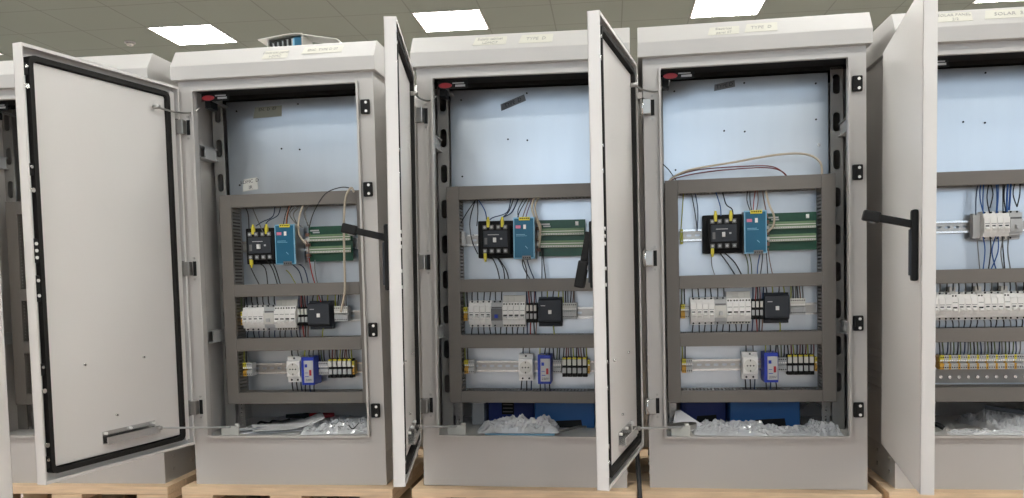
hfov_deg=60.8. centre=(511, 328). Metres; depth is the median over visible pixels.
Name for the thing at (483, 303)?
circuit breaker
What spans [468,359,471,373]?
block
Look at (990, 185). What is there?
wire
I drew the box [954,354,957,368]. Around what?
block
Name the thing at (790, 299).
block
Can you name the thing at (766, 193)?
cable
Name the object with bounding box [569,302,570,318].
block
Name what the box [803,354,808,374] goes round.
terminal
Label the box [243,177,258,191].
note
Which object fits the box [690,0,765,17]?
recessed light
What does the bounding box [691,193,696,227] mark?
wire
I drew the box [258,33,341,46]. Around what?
carton
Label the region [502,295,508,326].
circuit breaker
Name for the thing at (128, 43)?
smoke detector
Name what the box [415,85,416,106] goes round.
hood
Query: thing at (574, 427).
cable
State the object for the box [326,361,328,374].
block
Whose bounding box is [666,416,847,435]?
tray
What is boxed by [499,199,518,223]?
wire
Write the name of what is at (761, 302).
terminal
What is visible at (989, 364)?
block
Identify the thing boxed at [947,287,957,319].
circuit breaker
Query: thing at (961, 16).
note
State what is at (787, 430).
plastic bag
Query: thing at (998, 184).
wire
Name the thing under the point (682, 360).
block
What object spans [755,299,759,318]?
terminal
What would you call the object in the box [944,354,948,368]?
block
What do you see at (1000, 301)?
circuit breaker
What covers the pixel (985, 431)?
plastic bag
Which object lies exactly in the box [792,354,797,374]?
terminal
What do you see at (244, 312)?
circuit breaker
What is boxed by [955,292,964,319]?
circuit breaker
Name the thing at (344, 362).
terminal
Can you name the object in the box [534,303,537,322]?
terminal
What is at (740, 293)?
circuit breaker
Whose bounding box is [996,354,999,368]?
block
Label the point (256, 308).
circuit breaker
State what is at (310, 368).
module
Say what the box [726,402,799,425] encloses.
case
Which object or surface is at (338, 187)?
wire
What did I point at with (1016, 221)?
residual current breaker
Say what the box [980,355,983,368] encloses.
block
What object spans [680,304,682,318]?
block
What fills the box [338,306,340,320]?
block
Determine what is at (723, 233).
switch
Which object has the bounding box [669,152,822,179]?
cable
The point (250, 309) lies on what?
circuit breaker
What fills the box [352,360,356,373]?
block
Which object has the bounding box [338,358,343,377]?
terminal
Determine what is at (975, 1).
recessed light
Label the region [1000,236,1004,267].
wire
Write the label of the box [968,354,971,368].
block
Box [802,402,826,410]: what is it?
cable
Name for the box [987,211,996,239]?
circuit breaker
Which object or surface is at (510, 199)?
wire
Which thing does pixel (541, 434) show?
booklet
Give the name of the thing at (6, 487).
cabinet
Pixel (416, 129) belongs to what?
cabinet
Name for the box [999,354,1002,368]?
block
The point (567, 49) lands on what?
hood
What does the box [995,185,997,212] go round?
wire
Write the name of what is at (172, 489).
wooden pallet
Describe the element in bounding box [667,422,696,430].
metal clip
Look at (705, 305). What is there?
circuit breaker
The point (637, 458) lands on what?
cable
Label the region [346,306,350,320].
block
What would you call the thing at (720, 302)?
residual current breaker
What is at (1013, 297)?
circuit breaker
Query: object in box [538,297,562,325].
module
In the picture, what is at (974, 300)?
circuit breaker
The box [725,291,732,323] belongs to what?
circuit breaker
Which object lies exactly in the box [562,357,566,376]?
terminal
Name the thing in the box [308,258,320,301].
wire
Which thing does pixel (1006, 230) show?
circuit breaker
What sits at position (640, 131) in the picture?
cabinet
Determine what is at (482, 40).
note
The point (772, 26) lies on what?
note
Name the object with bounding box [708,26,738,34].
note
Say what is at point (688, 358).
block
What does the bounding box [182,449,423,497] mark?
wooden pallet
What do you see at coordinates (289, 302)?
circuit breaker
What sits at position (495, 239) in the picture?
switch
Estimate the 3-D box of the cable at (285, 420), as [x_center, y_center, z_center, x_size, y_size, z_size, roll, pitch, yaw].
[-0.793,0.308,2.891,0.114,0.021,0.037,-1,3,7]
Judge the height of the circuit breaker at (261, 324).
0.082 m
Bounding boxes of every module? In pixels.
[301,355,321,384]
[307,300,334,328]
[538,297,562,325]
[538,353,552,383]
[761,351,777,381]
[762,292,789,322]
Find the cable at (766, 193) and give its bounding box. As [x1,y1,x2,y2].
[765,190,774,232]
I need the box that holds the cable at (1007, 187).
[1006,184,1008,211]
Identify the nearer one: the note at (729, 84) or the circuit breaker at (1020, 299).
the circuit breaker at (1020, 299)
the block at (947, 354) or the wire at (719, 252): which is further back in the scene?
the wire at (719, 252)
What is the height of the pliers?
0.018 m
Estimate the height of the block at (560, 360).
0.042 m
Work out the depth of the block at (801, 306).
2.56 m
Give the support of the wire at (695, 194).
hanging from the cabinet at (800, 85)
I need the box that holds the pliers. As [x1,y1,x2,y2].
[286,413,333,418]
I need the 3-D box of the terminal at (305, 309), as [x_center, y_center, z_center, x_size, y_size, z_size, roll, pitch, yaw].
[-0.648,-0.040,2.767,0.011,0.060,0.046,-1,3,7]
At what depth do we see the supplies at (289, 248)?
2.70 m
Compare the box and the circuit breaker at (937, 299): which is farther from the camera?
the box
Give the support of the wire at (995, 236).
hanging from the cabinet at (945, 100)
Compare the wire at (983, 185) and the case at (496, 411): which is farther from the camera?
the case at (496, 411)
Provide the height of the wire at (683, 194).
0.109 m
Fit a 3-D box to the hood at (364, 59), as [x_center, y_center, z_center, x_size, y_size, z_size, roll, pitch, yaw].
[-0.679,-0.804,2.788,0.625,0.091,0.472,-1,3,7]
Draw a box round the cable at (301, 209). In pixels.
[297,205,306,244]
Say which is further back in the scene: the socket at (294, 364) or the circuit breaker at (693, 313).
the socket at (294, 364)
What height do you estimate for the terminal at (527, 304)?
0.060 m
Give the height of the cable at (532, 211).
0.157 m
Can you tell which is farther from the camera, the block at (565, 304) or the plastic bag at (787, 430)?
the block at (565, 304)
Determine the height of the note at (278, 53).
0.028 m
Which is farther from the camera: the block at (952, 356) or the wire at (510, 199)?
the wire at (510, 199)
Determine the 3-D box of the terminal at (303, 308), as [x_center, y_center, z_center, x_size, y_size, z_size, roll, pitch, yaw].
[-0.660,-0.040,2.769,0.011,0.060,0.046,-1,3,7]
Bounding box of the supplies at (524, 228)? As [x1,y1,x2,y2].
[513,217,536,259]
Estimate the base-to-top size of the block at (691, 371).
0.042 m
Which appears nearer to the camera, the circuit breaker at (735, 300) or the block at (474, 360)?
the circuit breaker at (735, 300)
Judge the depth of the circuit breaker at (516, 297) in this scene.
2.66 m
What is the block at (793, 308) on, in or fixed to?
attached to the cabinet at (800, 85)
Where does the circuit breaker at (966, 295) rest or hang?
attached to the cabinet at (945, 100)
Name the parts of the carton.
lid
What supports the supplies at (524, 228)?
in the cabinet at (470, 149)
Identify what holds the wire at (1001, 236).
hanging from the cabinet at (945, 100)
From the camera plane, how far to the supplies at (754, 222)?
2.52 m
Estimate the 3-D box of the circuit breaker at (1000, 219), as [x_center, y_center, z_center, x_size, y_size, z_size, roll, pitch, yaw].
[1.396,-0.298,2.508,0.017,0.082,0.060,-1,3,7]
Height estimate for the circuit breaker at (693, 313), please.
0.082 m
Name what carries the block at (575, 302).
attached to the cabinet at (470, 149)
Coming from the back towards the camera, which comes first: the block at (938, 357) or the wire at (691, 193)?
the wire at (691, 193)
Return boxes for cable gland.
[935,422,944,429]
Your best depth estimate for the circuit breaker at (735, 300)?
2.58 m
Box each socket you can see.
[286,355,303,381]
[518,353,534,380]
[741,351,757,378]
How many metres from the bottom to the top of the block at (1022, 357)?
0.042 m
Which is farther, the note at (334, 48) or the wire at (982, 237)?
the note at (334, 48)
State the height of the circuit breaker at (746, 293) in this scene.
0.097 m
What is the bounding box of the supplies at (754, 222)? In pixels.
[741,210,766,253]
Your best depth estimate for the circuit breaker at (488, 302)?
2.67 m
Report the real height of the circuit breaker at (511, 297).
0.097 m
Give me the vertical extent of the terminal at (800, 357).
0.060 m
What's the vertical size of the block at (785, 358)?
0.042 m
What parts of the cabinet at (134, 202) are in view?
locking rod, door, name plate, mounting plate, mounting rail, mounting rail, mounting rail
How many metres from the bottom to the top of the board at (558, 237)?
0.112 m
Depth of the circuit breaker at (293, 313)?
2.75 m
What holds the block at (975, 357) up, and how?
attached to the cabinet at (945, 100)
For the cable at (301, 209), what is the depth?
2.72 m
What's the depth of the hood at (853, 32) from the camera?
2.40 m
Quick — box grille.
[502,403,513,413]
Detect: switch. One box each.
[246,224,275,267]
[478,217,513,261]
[702,210,741,256]
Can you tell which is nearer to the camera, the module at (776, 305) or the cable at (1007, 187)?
the cable at (1007, 187)
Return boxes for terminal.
[297,307,301,325]
[301,307,305,325]
[304,307,308,325]
[328,358,333,377]
[333,358,338,377]
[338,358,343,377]
[342,358,348,377]
[347,358,354,377]
[461,231,465,245]
[526,303,529,322]
[530,303,533,322]
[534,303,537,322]
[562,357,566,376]
[567,357,572,376]
[572,357,577,376]
[577,357,582,376]
[583,357,587,376]
[680,229,682,243]
[751,299,755,318]
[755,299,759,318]
[759,299,763,318]
[786,354,792,374]
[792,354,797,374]
[797,354,802,374]
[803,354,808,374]
[809,354,813,374]
[970,213,979,238]
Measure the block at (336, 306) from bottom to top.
0.048 m
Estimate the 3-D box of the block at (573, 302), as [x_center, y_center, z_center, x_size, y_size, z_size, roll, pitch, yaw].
[0.189,-0.056,2.666,0.006,0.048,0.035,-1,3,7]
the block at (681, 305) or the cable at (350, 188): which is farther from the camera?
the cable at (350, 188)
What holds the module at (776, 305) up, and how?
in the cabinet at (800, 85)
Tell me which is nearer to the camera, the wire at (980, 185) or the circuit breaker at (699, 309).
the wire at (980, 185)
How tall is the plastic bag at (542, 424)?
0.049 m
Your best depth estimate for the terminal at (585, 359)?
2.66 m
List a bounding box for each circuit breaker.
[242,305,250,330]
[247,305,255,330]
[253,305,260,330]
[258,305,266,330]
[274,300,281,329]
[279,300,287,329]
[285,299,292,329]
[290,299,300,329]
[468,300,475,326]
[474,300,480,326]
[480,300,486,326]
[485,300,491,326]
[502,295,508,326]
[508,295,514,326]
[514,295,519,326]
[519,295,526,326]
[690,297,696,324]
[696,297,702,324]
[702,297,708,324]
[708,297,714,324]
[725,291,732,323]
[731,291,738,323]
[738,291,744,323]
[744,291,750,323]
[936,292,944,319]
[936,295,938,317]
[942,292,951,319]
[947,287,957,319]
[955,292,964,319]
[962,292,970,319]
[968,291,977,319]
[972,286,984,319]
[977,211,990,239]
[981,291,990,319]
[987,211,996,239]
[988,291,997,319]
[994,211,1003,239]
[994,291,1003,319]
[998,286,1010,319]
[1000,211,1009,239]
[1007,291,1017,318]
[1014,291,1023,318]
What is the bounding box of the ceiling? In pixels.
[0,0,1023,84]
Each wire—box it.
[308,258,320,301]
[309,187,348,227]
[469,200,477,253]
[489,199,510,219]
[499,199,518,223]
[541,248,542,277]
[542,248,545,277]
[672,167,786,179]
[678,165,785,175]
[681,194,683,228]
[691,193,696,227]
[695,194,698,230]
[719,252,734,273]
[722,192,733,215]
[723,252,741,273]
[975,185,977,214]
[976,238,979,268]
[979,185,983,212]
[982,185,983,213]
[982,237,985,268]
[986,185,989,212]
[988,237,991,268]
[989,185,993,207]
[991,236,996,268]
[991,236,998,268]
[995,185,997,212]
[997,184,998,212]
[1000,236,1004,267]
[1001,236,1004,267]
[1002,184,1003,212]
[1004,184,1006,212]
[1007,236,1010,267]
[1012,184,1016,206]
[1017,184,1020,206]
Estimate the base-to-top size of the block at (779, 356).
0.042 m
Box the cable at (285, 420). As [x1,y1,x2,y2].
[257,418,289,423]
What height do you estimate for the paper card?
0.063 m
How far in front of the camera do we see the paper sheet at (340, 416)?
2.99 m
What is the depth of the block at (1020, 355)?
2.52 m
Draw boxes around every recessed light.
[147,24,237,44]
[412,9,488,31]
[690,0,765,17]
[973,0,1023,2]
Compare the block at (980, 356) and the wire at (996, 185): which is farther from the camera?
the block at (980, 356)
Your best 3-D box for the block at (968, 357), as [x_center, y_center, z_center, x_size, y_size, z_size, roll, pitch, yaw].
[1.330,0.096,2.553,0.006,0.042,0.035,-1,3,7]
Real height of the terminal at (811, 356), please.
0.060 m
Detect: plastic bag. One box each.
[299,416,366,434]
[478,414,558,433]
[692,418,772,435]
[766,424,810,435]
[804,418,843,435]
[946,428,1023,434]
[955,407,1023,430]
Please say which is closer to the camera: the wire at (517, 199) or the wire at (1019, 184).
the wire at (1019, 184)
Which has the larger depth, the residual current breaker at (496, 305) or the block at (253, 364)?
the block at (253, 364)
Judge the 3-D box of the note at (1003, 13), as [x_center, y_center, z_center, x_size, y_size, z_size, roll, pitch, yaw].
[1.336,-0.845,2.335,0.140,0.028,0.020,-1,3,7]
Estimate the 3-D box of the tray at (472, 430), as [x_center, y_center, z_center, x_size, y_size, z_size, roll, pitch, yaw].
[0.061,0.311,2.761,0.592,0.001,0.409,0,3,7]
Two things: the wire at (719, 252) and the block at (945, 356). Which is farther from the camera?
the wire at (719, 252)
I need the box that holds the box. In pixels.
[472,403,488,424]
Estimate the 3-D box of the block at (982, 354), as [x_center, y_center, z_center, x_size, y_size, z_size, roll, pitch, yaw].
[1.375,0.095,2.547,0.006,0.042,0.035,-1,3,8]
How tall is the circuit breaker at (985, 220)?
0.082 m
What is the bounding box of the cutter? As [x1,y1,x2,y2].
[984,405,1023,414]
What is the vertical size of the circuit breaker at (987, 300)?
0.082 m
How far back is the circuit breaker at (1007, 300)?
2.50 m
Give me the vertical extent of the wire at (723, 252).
0.081 m
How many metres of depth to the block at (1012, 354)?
2.52 m
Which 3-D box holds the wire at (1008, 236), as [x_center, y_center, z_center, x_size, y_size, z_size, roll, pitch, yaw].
[1.429,-0.214,2.505,0.013,0.103,0.004,-1,3,7]
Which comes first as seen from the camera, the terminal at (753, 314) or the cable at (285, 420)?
the terminal at (753, 314)
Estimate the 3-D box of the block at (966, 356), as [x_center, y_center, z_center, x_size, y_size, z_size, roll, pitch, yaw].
[1.324,0.096,2.554,0.006,0.042,0.035,-1,3,8]
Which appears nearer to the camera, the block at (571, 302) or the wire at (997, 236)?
the wire at (997, 236)
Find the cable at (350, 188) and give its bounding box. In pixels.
[340,187,354,311]
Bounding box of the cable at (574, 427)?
[558,426,586,432]
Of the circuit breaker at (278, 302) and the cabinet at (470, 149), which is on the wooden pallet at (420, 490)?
the cabinet at (470, 149)
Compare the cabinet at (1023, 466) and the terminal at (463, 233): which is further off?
the terminal at (463, 233)
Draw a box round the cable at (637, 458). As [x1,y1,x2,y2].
[635,453,642,497]
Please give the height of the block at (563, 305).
0.048 m
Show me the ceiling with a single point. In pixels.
(75, 28)
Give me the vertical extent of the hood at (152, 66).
0.091 m
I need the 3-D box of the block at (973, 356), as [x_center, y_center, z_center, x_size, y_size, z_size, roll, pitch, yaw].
[1.343,0.096,2.551,0.006,0.042,0.035,-1,3,7]
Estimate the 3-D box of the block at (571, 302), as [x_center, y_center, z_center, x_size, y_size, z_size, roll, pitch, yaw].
[0.183,-0.056,2.667,0.006,0.048,0.035,0,3,7]
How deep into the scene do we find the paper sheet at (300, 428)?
2.76 m
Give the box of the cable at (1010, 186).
[1008,184,1011,209]
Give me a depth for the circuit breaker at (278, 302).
2.76 m
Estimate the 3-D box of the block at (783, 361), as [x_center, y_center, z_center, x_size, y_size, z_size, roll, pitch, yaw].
[0.806,0.104,2.599,0.006,0.042,0.035,-1,3,8]
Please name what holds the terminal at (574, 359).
attached to the cabinet at (470, 149)
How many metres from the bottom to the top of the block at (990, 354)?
0.042 m
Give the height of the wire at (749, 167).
0.044 m
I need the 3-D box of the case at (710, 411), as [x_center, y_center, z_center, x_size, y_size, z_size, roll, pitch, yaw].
[0.615,0.251,2.818,0.140,0.090,0.097,-1,3,8]
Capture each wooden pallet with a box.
[12,469,196,497]
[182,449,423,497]
[412,458,636,497]
[640,449,881,497]
[867,467,1022,497]
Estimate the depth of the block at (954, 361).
2.54 m
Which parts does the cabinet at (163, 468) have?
name plate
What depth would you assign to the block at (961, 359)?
2.54 m
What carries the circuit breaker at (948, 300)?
attached to the cabinet at (945, 100)
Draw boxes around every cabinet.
[0,53,195,483]
[0,264,12,497]
[12,41,417,484]
[341,16,629,487]
[415,85,422,446]
[574,10,872,490]
[637,75,648,446]
[861,0,1023,494]
[1023,466,1023,497]
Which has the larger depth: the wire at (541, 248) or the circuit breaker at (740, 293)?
the wire at (541, 248)
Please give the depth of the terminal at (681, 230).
2.60 m
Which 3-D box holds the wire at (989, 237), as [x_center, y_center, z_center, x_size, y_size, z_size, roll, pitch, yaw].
[1.375,-0.215,2.512,0.010,0.104,0.004,-1,3,8]
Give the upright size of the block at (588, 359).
0.042 m
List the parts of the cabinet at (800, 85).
lever, handle, door, name plate, mounting rail, mounting rail, mounting plate, mounting rail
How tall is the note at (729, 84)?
0.029 m
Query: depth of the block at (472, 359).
2.70 m
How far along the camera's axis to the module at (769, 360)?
2.55 m
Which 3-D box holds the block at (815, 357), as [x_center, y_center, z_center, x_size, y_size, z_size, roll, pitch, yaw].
[0.898,0.103,2.586,0.006,0.042,0.035,-1,3,8]
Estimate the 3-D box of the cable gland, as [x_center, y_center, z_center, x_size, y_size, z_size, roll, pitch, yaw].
[1.232,0.284,2.551,0.064,0.024,0.019,0,3,12]
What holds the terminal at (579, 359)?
attached to the cabinet at (470, 149)
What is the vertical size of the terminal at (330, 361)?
0.060 m
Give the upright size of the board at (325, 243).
0.111 m
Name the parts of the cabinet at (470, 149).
lever, handle, door, name plate, mounting rail, mounting plate, mounting rail, mounting rail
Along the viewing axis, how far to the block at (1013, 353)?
2.52 m
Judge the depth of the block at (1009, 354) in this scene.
2.52 m
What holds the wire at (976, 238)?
hanging from the cabinet at (945, 100)
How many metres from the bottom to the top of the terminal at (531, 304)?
0.060 m
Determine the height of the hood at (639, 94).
0.091 m
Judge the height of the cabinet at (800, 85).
1.316 m
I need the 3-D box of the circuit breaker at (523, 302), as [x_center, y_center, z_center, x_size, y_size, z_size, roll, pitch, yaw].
[0.034,-0.054,2.674,0.018,0.097,0.060,0,3,7]
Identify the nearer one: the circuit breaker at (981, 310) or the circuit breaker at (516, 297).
the circuit breaker at (981, 310)
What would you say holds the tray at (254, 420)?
on the cabinet at (134, 202)
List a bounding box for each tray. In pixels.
[10,426,33,434]
[213,417,366,434]
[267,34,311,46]
[440,416,595,435]
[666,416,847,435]
[935,415,1023,434]
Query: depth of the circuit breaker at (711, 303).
2.59 m
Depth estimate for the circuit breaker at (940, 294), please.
2.52 m
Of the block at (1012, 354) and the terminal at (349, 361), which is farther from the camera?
the terminal at (349, 361)
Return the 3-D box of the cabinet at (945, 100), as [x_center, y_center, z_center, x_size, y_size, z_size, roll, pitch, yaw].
[1.289,-0.205,2.313,0.711,1.312,1.173,0,4,20]
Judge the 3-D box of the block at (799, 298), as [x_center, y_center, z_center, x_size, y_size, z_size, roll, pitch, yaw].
[0.850,-0.067,2.582,0.006,0.048,0.035,-1,3,8]
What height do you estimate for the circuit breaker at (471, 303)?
0.082 m
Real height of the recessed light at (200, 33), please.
0.006 m
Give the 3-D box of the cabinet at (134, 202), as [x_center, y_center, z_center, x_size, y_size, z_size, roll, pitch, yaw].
[-0.737,-0.178,2.568,0.688,1.315,1.091,0,3,16]
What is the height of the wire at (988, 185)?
0.092 m
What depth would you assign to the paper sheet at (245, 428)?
2.79 m
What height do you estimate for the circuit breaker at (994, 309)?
0.082 m
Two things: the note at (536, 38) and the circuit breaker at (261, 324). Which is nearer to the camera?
the note at (536, 38)
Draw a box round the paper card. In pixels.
[673,410,701,430]
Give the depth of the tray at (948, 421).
2.63 m
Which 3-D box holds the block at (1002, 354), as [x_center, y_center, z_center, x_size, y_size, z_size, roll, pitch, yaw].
[1.426,0.095,2.541,0.006,0.042,0.035,-1,3,8]
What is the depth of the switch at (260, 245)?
2.74 m
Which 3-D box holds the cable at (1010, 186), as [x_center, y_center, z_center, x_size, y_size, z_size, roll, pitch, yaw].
[1.422,-0.379,2.491,0.010,0.079,0.006,-1,3,8]
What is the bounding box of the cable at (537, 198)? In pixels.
[534,198,541,239]
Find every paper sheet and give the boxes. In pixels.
[239,425,268,430]
[239,425,304,433]
[252,412,323,431]
[267,415,350,422]
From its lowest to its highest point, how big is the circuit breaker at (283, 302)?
0.097 m
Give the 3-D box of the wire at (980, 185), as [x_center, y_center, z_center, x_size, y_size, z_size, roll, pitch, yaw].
[1.350,-0.376,2.505,0.015,0.093,0.004,-1,3,7]
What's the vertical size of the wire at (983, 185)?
0.091 m
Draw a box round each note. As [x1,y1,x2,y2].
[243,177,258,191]
[253,105,281,118]
[262,50,288,58]
[302,45,343,53]
[472,36,506,45]
[500,95,525,110]
[519,34,552,42]
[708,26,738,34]
[714,80,734,90]
[745,22,776,31]
[938,12,972,21]
[985,8,1023,18]
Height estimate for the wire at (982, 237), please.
0.104 m
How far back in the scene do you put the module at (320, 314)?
2.74 m
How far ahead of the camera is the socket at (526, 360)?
2.67 m
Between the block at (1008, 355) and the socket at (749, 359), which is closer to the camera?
the block at (1008, 355)
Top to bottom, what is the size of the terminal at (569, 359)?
0.060 m
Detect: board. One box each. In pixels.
[305,226,353,261]
[536,219,584,255]
[767,212,816,250]
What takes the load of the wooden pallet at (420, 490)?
on the floor
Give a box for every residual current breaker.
[263,305,276,330]
[491,300,502,326]
[714,297,726,323]
[1006,210,1022,239]
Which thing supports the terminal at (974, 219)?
attached to the cabinet at (945, 100)
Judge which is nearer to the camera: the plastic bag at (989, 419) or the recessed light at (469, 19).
the plastic bag at (989, 419)
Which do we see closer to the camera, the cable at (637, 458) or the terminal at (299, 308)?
the cable at (637, 458)
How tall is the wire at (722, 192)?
0.078 m
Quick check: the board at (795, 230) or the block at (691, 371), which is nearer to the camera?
the board at (795, 230)
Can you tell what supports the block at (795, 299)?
attached to the cabinet at (800, 85)
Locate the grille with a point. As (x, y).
(507, 408)
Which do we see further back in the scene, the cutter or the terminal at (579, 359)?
the terminal at (579, 359)
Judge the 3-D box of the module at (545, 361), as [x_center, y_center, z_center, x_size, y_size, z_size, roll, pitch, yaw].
[0.102,0.120,2.668,0.040,0.090,0.075,0,3,7]
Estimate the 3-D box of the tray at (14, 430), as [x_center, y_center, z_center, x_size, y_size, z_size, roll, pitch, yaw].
[-1.351,0.330,2.932,0.592,0.001,0.409,-1,3,6]
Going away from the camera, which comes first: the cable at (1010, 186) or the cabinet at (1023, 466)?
the cabinet at (1023, 466)
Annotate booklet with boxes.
[485,433,554,435]
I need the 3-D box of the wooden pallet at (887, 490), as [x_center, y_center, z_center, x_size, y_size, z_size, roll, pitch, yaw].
[1.408,0.501,2.671,0.656,0.144,0.602,-1,3,7]
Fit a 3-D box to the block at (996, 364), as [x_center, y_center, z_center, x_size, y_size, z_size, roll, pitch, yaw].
[1.407,0.095,2.543,0.006,0.042,0.035,-1,3,7]
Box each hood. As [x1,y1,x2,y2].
[0,53,177,89]
[170,41,384,82]
[410,28,629,71]
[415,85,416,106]
[637,12,872,91]
[637,75,641,100]
[866,7,1023,71]
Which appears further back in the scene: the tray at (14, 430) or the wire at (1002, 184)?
the tray at (14, 430)
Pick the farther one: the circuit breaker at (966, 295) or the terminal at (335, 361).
the terminal at (335, 361)
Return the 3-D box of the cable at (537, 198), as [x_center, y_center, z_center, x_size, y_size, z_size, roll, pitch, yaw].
[0.078,-0.335,2.632,0.023,0.134,0.006,0,3,7]
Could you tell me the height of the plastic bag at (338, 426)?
0.037 m
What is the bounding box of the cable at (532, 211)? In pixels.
[531,198,540,247]
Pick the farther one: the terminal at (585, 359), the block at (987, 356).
the terminal at (585, 359)
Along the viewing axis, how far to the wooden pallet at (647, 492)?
2.46 m
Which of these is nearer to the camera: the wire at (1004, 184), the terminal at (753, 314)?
the wire at (1004, 184)
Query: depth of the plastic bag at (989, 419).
2.58 m
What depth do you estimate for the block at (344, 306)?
2.74 m
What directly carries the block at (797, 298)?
attached to the cabinet at (800, 85)
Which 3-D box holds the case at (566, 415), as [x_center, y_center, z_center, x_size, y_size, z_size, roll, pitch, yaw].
[0.176,0.263,2.821,0.188,0.085,0.182,0,3,7]
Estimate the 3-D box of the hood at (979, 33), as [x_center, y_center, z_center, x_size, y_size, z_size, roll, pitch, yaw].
[1.374,-0.833,2.549,0.625,0.091,0.472,-1,3,7]
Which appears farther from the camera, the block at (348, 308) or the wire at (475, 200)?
the block at (348, 308)
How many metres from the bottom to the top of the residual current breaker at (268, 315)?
0.082 m
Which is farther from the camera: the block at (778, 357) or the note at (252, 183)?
the note at (252, 183)
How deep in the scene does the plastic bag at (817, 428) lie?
2.51 m
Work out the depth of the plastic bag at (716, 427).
2.56 m
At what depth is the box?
2.81 m
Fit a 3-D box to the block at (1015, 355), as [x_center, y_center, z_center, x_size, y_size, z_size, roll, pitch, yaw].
[1.457,0.094,2.537,0.006,0.042,0.035,-1,3,7]
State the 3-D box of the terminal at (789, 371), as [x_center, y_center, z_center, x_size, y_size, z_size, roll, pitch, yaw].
[0.825,0.106,2.591,0.015,0.060,0.046,-1,3,8]
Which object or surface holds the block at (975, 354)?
attached to the cabinet at (945, 100)
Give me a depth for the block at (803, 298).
2.56 m
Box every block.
[250,362,256,375]
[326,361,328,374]
[336,306,338,320]
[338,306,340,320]
[344,306,346,320]
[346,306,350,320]
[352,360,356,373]
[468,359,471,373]
[470,359,473,373]
[472,359,475,373]
[559,359,561,373]
[562,303,564,318]
[564,303,566,318]
[567,303,568,318]
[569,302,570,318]
[571,302,572,318]
[573,302,574,318]
[575,302,576,318]
[588,359,589,373]
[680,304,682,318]
[681,358,683,372]
[686,358,687,372]
[688,358,689,372]
[690,358,692,372]
[778,357,779,371]
[779,356,781,371]
[782,356,784,371]
[784,357,786,370]
[789,298,791,314]
[792,298,794,314]
[794,298,796,314]
[796,298,798,314]
[798,298,800,314]
[800,298,802,314]
[803,298,804,313]
[814,356,816,370]
[936,354,941,369]
[941,354,946,368]
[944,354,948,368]
[947,354,950,368]
[950,355,953,368]
[951,354,955,368]
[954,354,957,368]
[957,355,960,368]
[958,354,962,368]
[961,354,964,368]
[964,355,967,368]
[965,354,969,368]
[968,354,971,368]
[971,354,974,368]
[973,355,976,368]
[975,354,978,368]
[978,354,981,368]
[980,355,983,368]
[982,354,985,368]
[985,354,988,368]
[987,354,990,368]
[989,354,992,368]
[992,354,995,368]
[994,354,997,368]
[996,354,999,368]
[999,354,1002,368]
[1001,354,1004,368]
[1003,354,1006,368]
[1006,354,1009,368]
[1008,354,1011,368]
[1010,354,1013,368]
[1013,353,1018,368]
[1013,354,1016,368]
[1014,353,1021,368]
[1017,353,1023,368]
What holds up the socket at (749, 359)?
attached to the cabinet at (800, 85)
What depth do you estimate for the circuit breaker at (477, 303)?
2.67 m
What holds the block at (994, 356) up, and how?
attached to the cabinet at (945, 100)
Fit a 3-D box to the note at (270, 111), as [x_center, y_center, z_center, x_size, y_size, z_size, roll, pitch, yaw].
[-0.780,-0.692,2.783,0.097,0.037,0.001,-1,3,7]
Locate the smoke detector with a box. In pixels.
[124,41,135,46]
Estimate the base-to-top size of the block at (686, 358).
0.042 m
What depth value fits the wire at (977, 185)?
2.52 m
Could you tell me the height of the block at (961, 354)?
0.042 m
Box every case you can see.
[488,403,534,420]
[535,403,595,427]
[680,402,725,422]
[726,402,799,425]
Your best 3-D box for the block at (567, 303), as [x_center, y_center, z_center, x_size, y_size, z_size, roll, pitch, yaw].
[0.171,-0.056,2.669,0.006,0.048,0.035,0,3,7]
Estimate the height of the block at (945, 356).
0.042 m
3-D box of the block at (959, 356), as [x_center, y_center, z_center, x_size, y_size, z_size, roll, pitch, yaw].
[1.305,0.096,2.556,0.006,0.042,0.035,-1,3,7]
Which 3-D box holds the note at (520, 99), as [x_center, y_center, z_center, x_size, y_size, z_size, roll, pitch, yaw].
[0.004,-0.696,2.685,0.080,0.048,0.001,-1,3,7]
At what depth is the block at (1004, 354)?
2.52 m
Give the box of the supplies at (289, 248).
[274,224,304,264]
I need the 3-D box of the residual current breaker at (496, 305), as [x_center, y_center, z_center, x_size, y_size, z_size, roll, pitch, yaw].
[-0.045,-0.046,2.684,0.034,0.082,0.062,0,3,7]
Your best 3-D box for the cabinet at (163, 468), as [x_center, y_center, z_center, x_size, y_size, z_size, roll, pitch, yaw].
[-1.362,-0.184,2.902,0.628,1.312,0.476,-1,3,6]
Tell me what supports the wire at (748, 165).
attached to the cabinet at (800, 85)
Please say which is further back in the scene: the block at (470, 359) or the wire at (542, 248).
the block at (470, 359)
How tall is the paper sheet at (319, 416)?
0.038 m
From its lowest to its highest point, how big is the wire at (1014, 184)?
0.072 m

